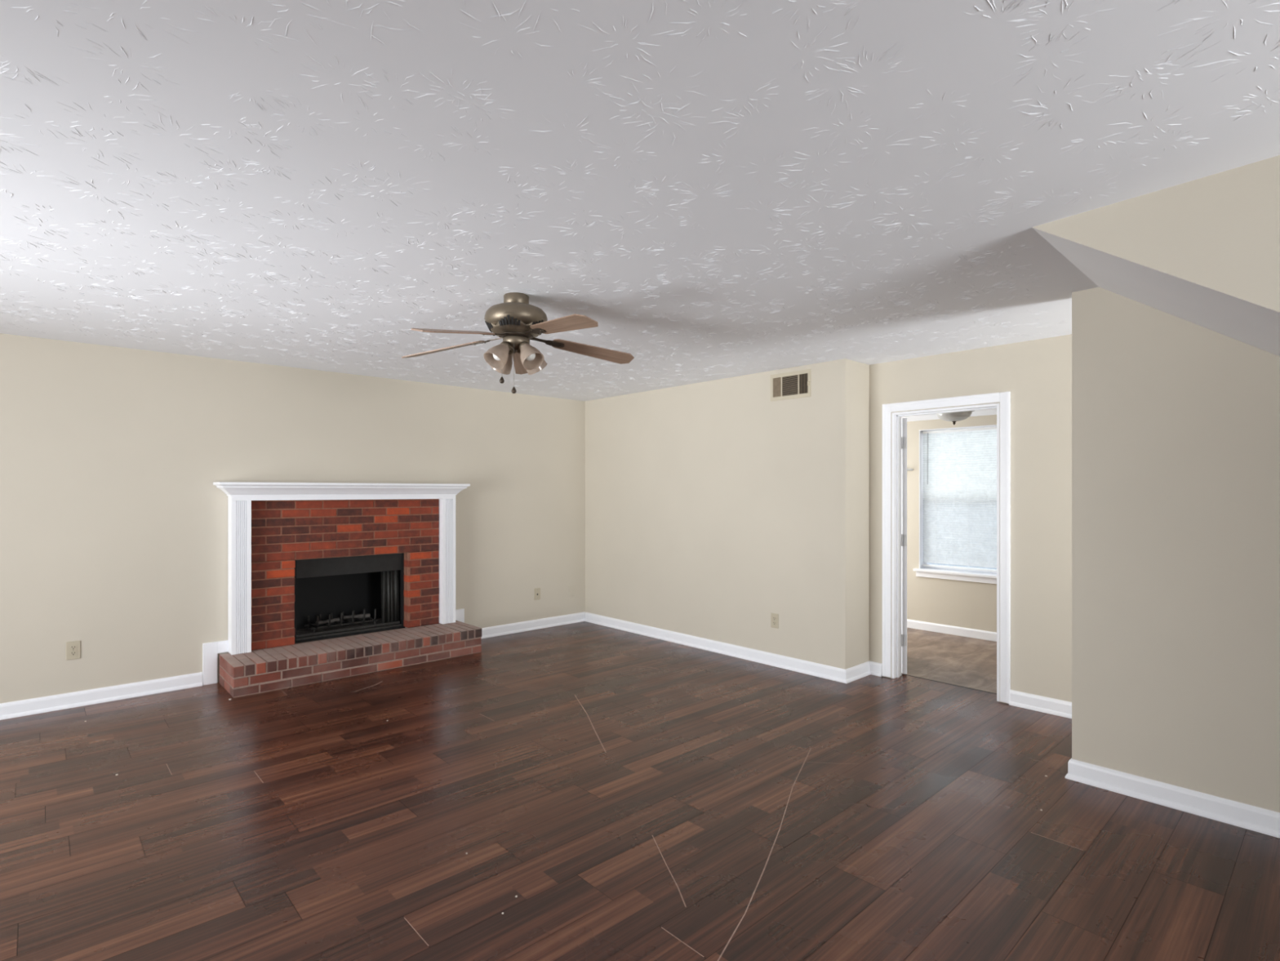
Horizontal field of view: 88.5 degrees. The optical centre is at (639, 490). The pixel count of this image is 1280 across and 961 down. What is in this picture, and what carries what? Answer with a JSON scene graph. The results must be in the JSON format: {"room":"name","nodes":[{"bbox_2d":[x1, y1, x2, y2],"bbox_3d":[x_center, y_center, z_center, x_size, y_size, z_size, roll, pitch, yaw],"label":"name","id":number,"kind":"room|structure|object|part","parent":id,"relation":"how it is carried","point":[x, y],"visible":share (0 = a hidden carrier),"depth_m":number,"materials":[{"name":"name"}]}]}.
{"room":"living room","nodes":[
{"label":"living room","id":0,"kind":"room"},
{"bbox_2d":[0,333,585,703],"bbox_3d":[-3.339,0.223,4.890,7.533,2.440,0.120,0,0,-43],"label":"wall","id":1,"kind":"structure","parent":0,"point":[113,518],"depth_m":4.83,"materials":[{"name":"beige paint"}]},
{"bbox_2d":[66,640,80,659],"bbox_3d":[-3.786,1.065,4.391,0.073,0.120,0.009,0,0,-43],"label":"wall outlet","id":2,"kind":"object","parent":1,"relation":"attached to","point":[73,648],"visible":1,"depth_m":4.39,"materials":[{"name":"beige plastic"}]},
{"bbox_2d":[70,644,76,649],"bbox_3d":[-3.784,1.046,4.389,0.034,0.027,0.003,0,0,-43],"label":"receptacle","id":3,"kind":"object","parent":2,"relation":"attached to","point":[72,646],"depth_m":4.39,"materials":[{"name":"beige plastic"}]},
{"bbox_2d":[70,650,76,655],"bbox_3d":[-3.784,1.085,4.389,0.034,0.027,0.003,0,0,-43],"label":"receptacle","id":4,"kind":"object","parent":2,"relation":"attached to","point":[72,652],"depth_m":4.39,"materials":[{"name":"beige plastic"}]},
{"bbox_2d":[0,671,202,719],"bbox_3d":[-4.268,1.394,3.249,3.705,0.098,1.040,0,0,-43],"label":"baseboard","id":5,"kind":"structure","parent":1,"relation":"attached to","point":[96,695],"depth_m":4.47,"materials":[{"name":"white paint"}]},
{"bbox_2d":[202,640,228,684],"bbox_3d":[-3.187,1.288,4.937,0.164,0.310,0.016,0,0,-43],"label":"trim","id":6,"kind":"structure","parent":1,"relation":"attached to","point":[210,650],"depth_m":4.91,"materials":[{"name":"white paint"}]},
{"bbox_2d":[455,608,464,622],"bbox_3d":[-1.742,1.238,6.263,0.142,0.214,0.016,0,0,-43],"label":"trim","id":7,"kind":"structure","parent":1,"relation":"attached to","point":[460,613],"depth_m":6.27,"materials":[{"name":"white paint"}]},
{"bbox_2d":[480,611,585,638],"bbox_3d":[-1.174,1.394,6.779,1.548,0.098,0.024,0,0,-43],"label":"baseboard","id":8,"kind":"structure","parent":1,"relation":"attached to","point":[497,630],"depth_m":6.82,"materials":[{"name":"white paint"}]},
{"bbox_2d":[534,587,540,599],"bbox_3d":[-1.075,1.078,6.881,0.073,0.120,0.008,0,0,-43],"label":"phone jack plate","id":9,"kind":"object","parent":1,"relation":"attached to","point":[537,591],"visible":1,"depth_m":6.88,"materials":[{"name":"beige plastic"}]},
{"bbox_2d":[0,0,1279,400],"bbox_3d":[0.741,-1.046,2.173,9.870,0.101,9.640,0,0,-43],"label":"ceiling","id":10,"kind":"structure","parent":0,"point":[727,188],"depth_m":1.98,"materials":[{"name":"white paint"}]},
{"bbox_2d":[401,292,634,393],"bbox_3d":[-0.603,-0.743,3.324,1.228,0.508,1.184,0,0,-43],"label":"ceiling fan","id":11,"kind":"object","parent":10,"relation":"hanging from","point":[517,322],"visible":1,"depth_m":3.28,"materials":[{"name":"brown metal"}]},
{"bbox_3d":[-1.031,-0.743,3.454,0.457,0.006,0.132,-8,11,13],"label":"blade","id":12,"kind":"part","parent":11,"relation":"part of","materials":[{"name":"brown wood"}]},
{"bbox_3d":[-0.842,-0.729,3.012,0.132,0.006,0.457,15,17,28],"label":"blade","id":13,"kind":"part","parent":11,"relation":"part of","materials":[{"name":"brown wood"}]},
{"bbox_3d":[-0.700,-0.689,3.287,0.114,0.120,0.114,0,-40,42],"label":"lamp shade","id":14,"kind":"part","parent":11,"relation":"part of","materials":[{"name":"white glass"}]},
{"bbox_3d":[-0.699,-0.689,3.287,0.058,0.083,0.058,0,-40,42],"label":"bulb","id":15,"kind":"part","parent":11,"relation":"part of","materials":[{"name":"white glass"}]},
{"bbox_3d":[-0.707,-0.689,3.429,0.114,0.120,0.114,0,40,-48],"label":"lamp shade","id":16,"kind":"part","parent":11,"relation":"part of","materials":[{"name":"white glass"}]},
{"bbox_3d":[-0.704,-0.566,3.351,0.025,0.036,0.025,0,0,-43],"label":"pull knob","id":17,"kind":"part","parent":11,"relation":"part of","materials":[{"name":"brown metal"}]},
{"bbox_3d":[-0.666,-0.729,3.324,0.056,0.045,0.082,0,-40,42],"label":"lamp arm","id":18,"kind":"part","parent":11,"relation":"part of","materials":[{"name":"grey metal"}]},
{"bbox_3d":[-0.632,-0.634,3.299,0.002,0.228,0.009,0,0,0],"label":"pull chain","id":19,"kind":"part","parent":11,"relation":"part of","materials":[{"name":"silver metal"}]},
{"bbox_3d":[-0.632,-0.506,3.295,0.025,0.036,0.025,0,0,-43],"label":"pull knob","id":20,"kind":"part","parent":11,"relation":"part of","materials":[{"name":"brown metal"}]},
{"bbox_3d":[-0.668,-0.747,3.770,0.132,0.006,0.457,-13,-6,-7],"label":"blade","id":21,"kind":"part","parent":11,"relation":"part of","materials":[{"name":"brown wood"}]},
{"bbox_3d":[-0.595,-0.729,3.328,0.056,0.045,0.082,0,-40,-48],"label":"lamp arm","id":22,"kind":"part","parent":11,"relation":"part of","materials":[{"name":"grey metal"}]},
{"bbox_3d":[-0.558,-0.689,3.294,0.058,0.083,0.058,0,-40,-48],"label":"bulb","id":23,"kind":"part","parent":11,"relation":"part of","materials":[{"name":"white glass"}]},
{"bbox_3d":[-0.558,-0.689,3.294,0.114,0.120,0.114,0,-40,-48],"label":"lamp shade","id":24,"kind":"part","parent":11,"relation":"part of","materials":[{"name":"white glass"}]},
{"bbox_3d":[-0.565,-0.689,3.436,0.114,0.120,0.114,0,40,42],"label":"lamp shade","id":25,"kind":"part","parent":11,"relation":"part of","materials":[{"name":"white glass"}]},
{"bbox_3d":[-0.362,-0.769,3.050,0.132,0.006,0.457,17,-7,-41],"label":"blade","id":26,"kind":"part","parent":11,"relation":"part of","materials":[{"name":"brown wood"}]},
{"bbox_3d":[-0.255,-0.747,3.522,0.457,0.006,0.132,8,-16,-23],"label":"blade","id":27,"kind":"part","parent":11,"relation":"part of","materials":[{"name":"brown wood"}]},
{"bbox_2d":[0,621,1279,960],"bbox_3d":[0.741,1.467,2.173,9.870,0.051,9.640,0,0,-43],"label":"floor","id":28,"kind":"structure","parent":0,"point":[637,797],"depth_m":2.83,"materials":[{"name":"brown wood"}]},
{"bbox_2d":[213,481,481,697],"bbox_3d":[-2.462,0.689,5.601,2.002,1.508,1.018,0,0,-43],"label":"fireplace","id":29,"kind":"object","parent":28,"relation":"on","point":[296,551],"depth_m":5.46,"materials":[{"name":"red brick"}]},
{"bbox_3d":[-2.819,0.882,5.351,0.037,0.682,0.012,0,0,-43],"label":"frame","id":30,"kind":"part","parent":29,"relation":"part of","materials":[{"name":"black metal"}]},
{"bbox_2d":[315,617,339,625],"bbox_3d":[-2.695,1.127,5.673,0.038,0.037,0.204,0,0,35],"label":"log","id":31,"kind":"object","parent":29,"relation":"on","point":[332,620],"visible":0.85,"depth_m":5.66,"materials":[{"name":"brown wood"}]},
{"bbox_3d":[-2.620,1.130,5.783,0.560,0.157,0.281,0,0,-43],"label":"fire grate","id":32,"kind":"part","parent":29,"relation":"part of","materials":[{"name":"black metal"}]},
{"bbox_3d":[-2.396,-0.003,5.530,1.978,0.081,0.210,0,0,-43],"label":"crown moulding","id":33,"kind":"part","parent":29,"relation":"part of","materials":[{"name":"white paint"}]},
{"bbox_2d":[213,481,470,486],"bbox_3d":[-2.392,-0.054,5.525,2.002,0.022,0.222,0,0,-43],"label":"shelf","id":34,"kind":"object","parent":29,"relation":"attached to","point":[218,483],"depth_m":5.26,"materials":[{"name":"white paint"}]},
{"bbox_2d":[296,552,401,577],"bbox_3d":[-2.494,0.630,5.673,0.907,0.175,0.043,0,0,-43],"label":"hood","id":35,"kind":"object","parent":29,"relation":"attached to","point":[324,566],"depth_m":5.65,"materials":[{"name":"black paint"}]},
{"bbox_3d":[-2.507,1.206,5.682,0.890,0.042,0.058,0,0,-43],"label":"firebox sill","id":36,"kind":"part","parent":29,"relation":"part of","materials":[{"name":"metal"}]},
{"bbox_2d":[342,613,370,619],"bbox_3d":[-2.541,1.126,5.889,0.228,0.040,0.045,0,0,-31],"label":"log","id":37,"kind":"object","parent":29,"relation":"on","point":[359,615],"visible":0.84,"depth_m":5.89,"materials":[{"name":"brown wood"}]},
{"bbox_2d":[381,569,398,622],"bbox_3d":[-2.264,0.960,5.950,0.162,0.477,0.038,0,0,-43],"label":"curtain","id":38,"kind":"object","parent":29,"relation":"hanging from","point":[389,578],"depth_m":5.94,"materials":[{"name":"grey metal"}]},
{"bbox_3d":[-2.154,0.882,5.961,0.016,0.682,0.012,0,0,-43],"label":"frame","id":39,"kind":"part","parent":29,"relation":"part of","materials":[{"name":"black metal"}]},
{"bbox_2d":[585,358,869,669],"bbox_3d":[0.602,0.223,6.257,0.362,2.440,3.195,0,0,-43],"label":"wall","id":40,"kind":"structure","parent":0,"point":[716,508],"depth_m":5.72,"materials":[{"name":"beige paint"}]},
{"bbox_2d":[584,612,882,683],"bbox_3d":[0.638,1.394,6.199,0.386,0.098,3.281,0,0,-43],"label":"baseboard","id":41,"kind":"structure","parent":40,"relation":"attached to","point":[859,671],"depth_m":5.61,"materials":[{"name":"white paint"}]},
{"bbox_2d":[770,613,778,628],"bbox_3d":[1.111,1.072,5.427,0.009,0.120,0.073,0,0,-43],"label":"wall outlet","id":42,"kind":"object","parent":40,"relation":"attached to","point":[774,617],"visible":1,"depth_m":5.42,"materials":[{"name":"beige plastic"}]},
{"bbox_2d":[770,368,810,401],"bbox_3d":[1.209,-0.852,5.311,0.022,0.218,0.384,0,0,-43],"label":"air vent","id":43,"kind":"object","parent":40,"relation":"in","point":[793,384],"visible":1,"depth_m":5.31,"materials":[{"name":"beige metal"}]},
{"bbox_2d":[902,408,996,422],"bbox_3d":[2.339,-0.772,6.151,1.815,0.080,4.100,0,0,-43],"label":"ceiling","id":44,"kind":"structure","parent":0,"point":[989,411],"depth_m":6.42,"materials":[{"name":"white paint"}]},
{"bbox_2d":[936,410,974,424],"bbox_3d":[2.817,-0.662,5.893,0.340,0.140,0.340,0,0,-43],"label":"ceiling lamp","id":45,"kind":"object","parent":44,"relation":"attached to","point":[953,417],"visible":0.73,"depth_m":5.81,"materials":[{"name":"white glass"}]},
{"bbox_2d":[906,414,996,631],"bbox_3d":[3.026,0.223,6.863,0.160,2.440,4.220,0,0,-43],"label":"wall","id":46,"kind":"structure","parent":0,"point":[959,603],"depth_m":6.74,"materials":[{"name":"beige paint"}]},
{"bbox_2d":[906,618,996,641],"bbox_3d":[3.002,1.401,6.760,0.014,0.085,4.100,0,0,-43],"label":"baseboard","id":47,"kind":"structure","parent":46,"relation":"attached to","point":[950,629],"depth_m":6.60,"materials":[{"name":"white paint"}]},
{"bbox_2d":[913,424,996,583],"bbox_3d":[3.276,0.129,6.555,0.203,1.529,1.034,0,0,-43],"label":"window","id":48,"kind":"structure","parent":46,"relation":"in","point":[965,575],"depth_m":6.74,"materials":[{"name":"white paint"}]},
{"bbox_3d":[3.255,0.824,6.536,0.145,0.026,1.034,0,0,-43],"label":"sill","id":49,"kind":"part","parent":48,"relation":"part of","materials":[{"name":"white paint"}]},
{"bbox_2d":[922,426,996,572],"bbox_3d":[3.271,0.082,6.550,0.047,1.407,0.916,0,0,-43],"label":"blind","id":50,"kind":"object","parent":48,"relation":"attached to","point":[977,548],"visible":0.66,"depth_m":6.61,"materials":[{"name":"white plastic"}]},
{"bbox_3d":[3.275,0.086,6.554,0.034,1.366,0.642,0,0,-43],"label":"ladder cord","id":51,"kind":"part","parent":50,"relation":"part of","materials":[{"name":"white fabric"}]},
{"bbox_3d":[3.275,0.777,6.554,0.024,0.016,0.916,0,0,-43],"label":"rail","id":52,"kind":"part","parent":50,"relation":"part of","materials":[{"name":"white plastic"}]},
{"bbox_2d":[869,333,1071,703],"bbox_3d":[2.404,0.223,4.650,0.120,2.440,6.400,0,0,-43],"label":"wall","id":53,"kind":"structure","parent":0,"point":[1037,374],"depth_m":4.38,"materials":[{"name":"beige paint"}]},
{"bbox_2d":[882,391,1010,703],"bbox_3d":[2.244,0.386,4.822,0.154,2.115,0.910,0,0,-43],"label":"door frame","id":54,"kind":"structure","parent":53,"relation":"attached to","point":[1003,397],"depth_m":4.90,"materials":[{"name":"white paint"}]},
{"bbox_2d":[901,417,906,674],"bbox_3d":[2.157,0.431,5.478,0.165,2.000,0.736,0,0,14],"label":"door","id":55,"kind":"structure","parent":54,"relation":"attached to","point":[904,438],"depth_m":5.14,"materials":[{"name":"white paint"}]},
{"bbox_2d":[1008,689,1071,718],"bbox_3d":[3.466,1.394,3.386,0.024,0.098,2.863,0,0,-43],"label":"baseboard","id":56,"kind":"structure","parent":53,"relation":"attached to","point":[1061,708],"depth_m":4.30,"materials":[{"name":"white paint"}]},
{"bbox_2d":[1031,155,1279,356],"bbox_3d":[2.916,0.179,1.502,1.328,2.353,3.430,0,0,-43],"label":"wall","id":57,"kind":"structure","parent":0,"point":[1205,251],"depth_m":2.16,"materials":[{"name":"beige paint"}]},
{"bbox_2d":[1071,287,1279,812],"bbox_3d":[3.757,0.223,1.660,0.120,2.440,4.565,0,0,-43],"label":"wall","id":58,"kind":"structure","parent":0,"point":[1175,421],"depth_m":3.00,"materials":[{"name":"beige paint"}]},
{"bbox_2d":[1065,757,1279,837],"bbox_3d":[3.715,1.394,1.705,0.168,0.098,4.489,0,0,-43],"label":"baseboard","id":59,"kind":"structure","parent":58,"relation":"attached to","point":[1254,818],"depth_m":2.98,"materials":[{"name":"white paint"}]}
]}

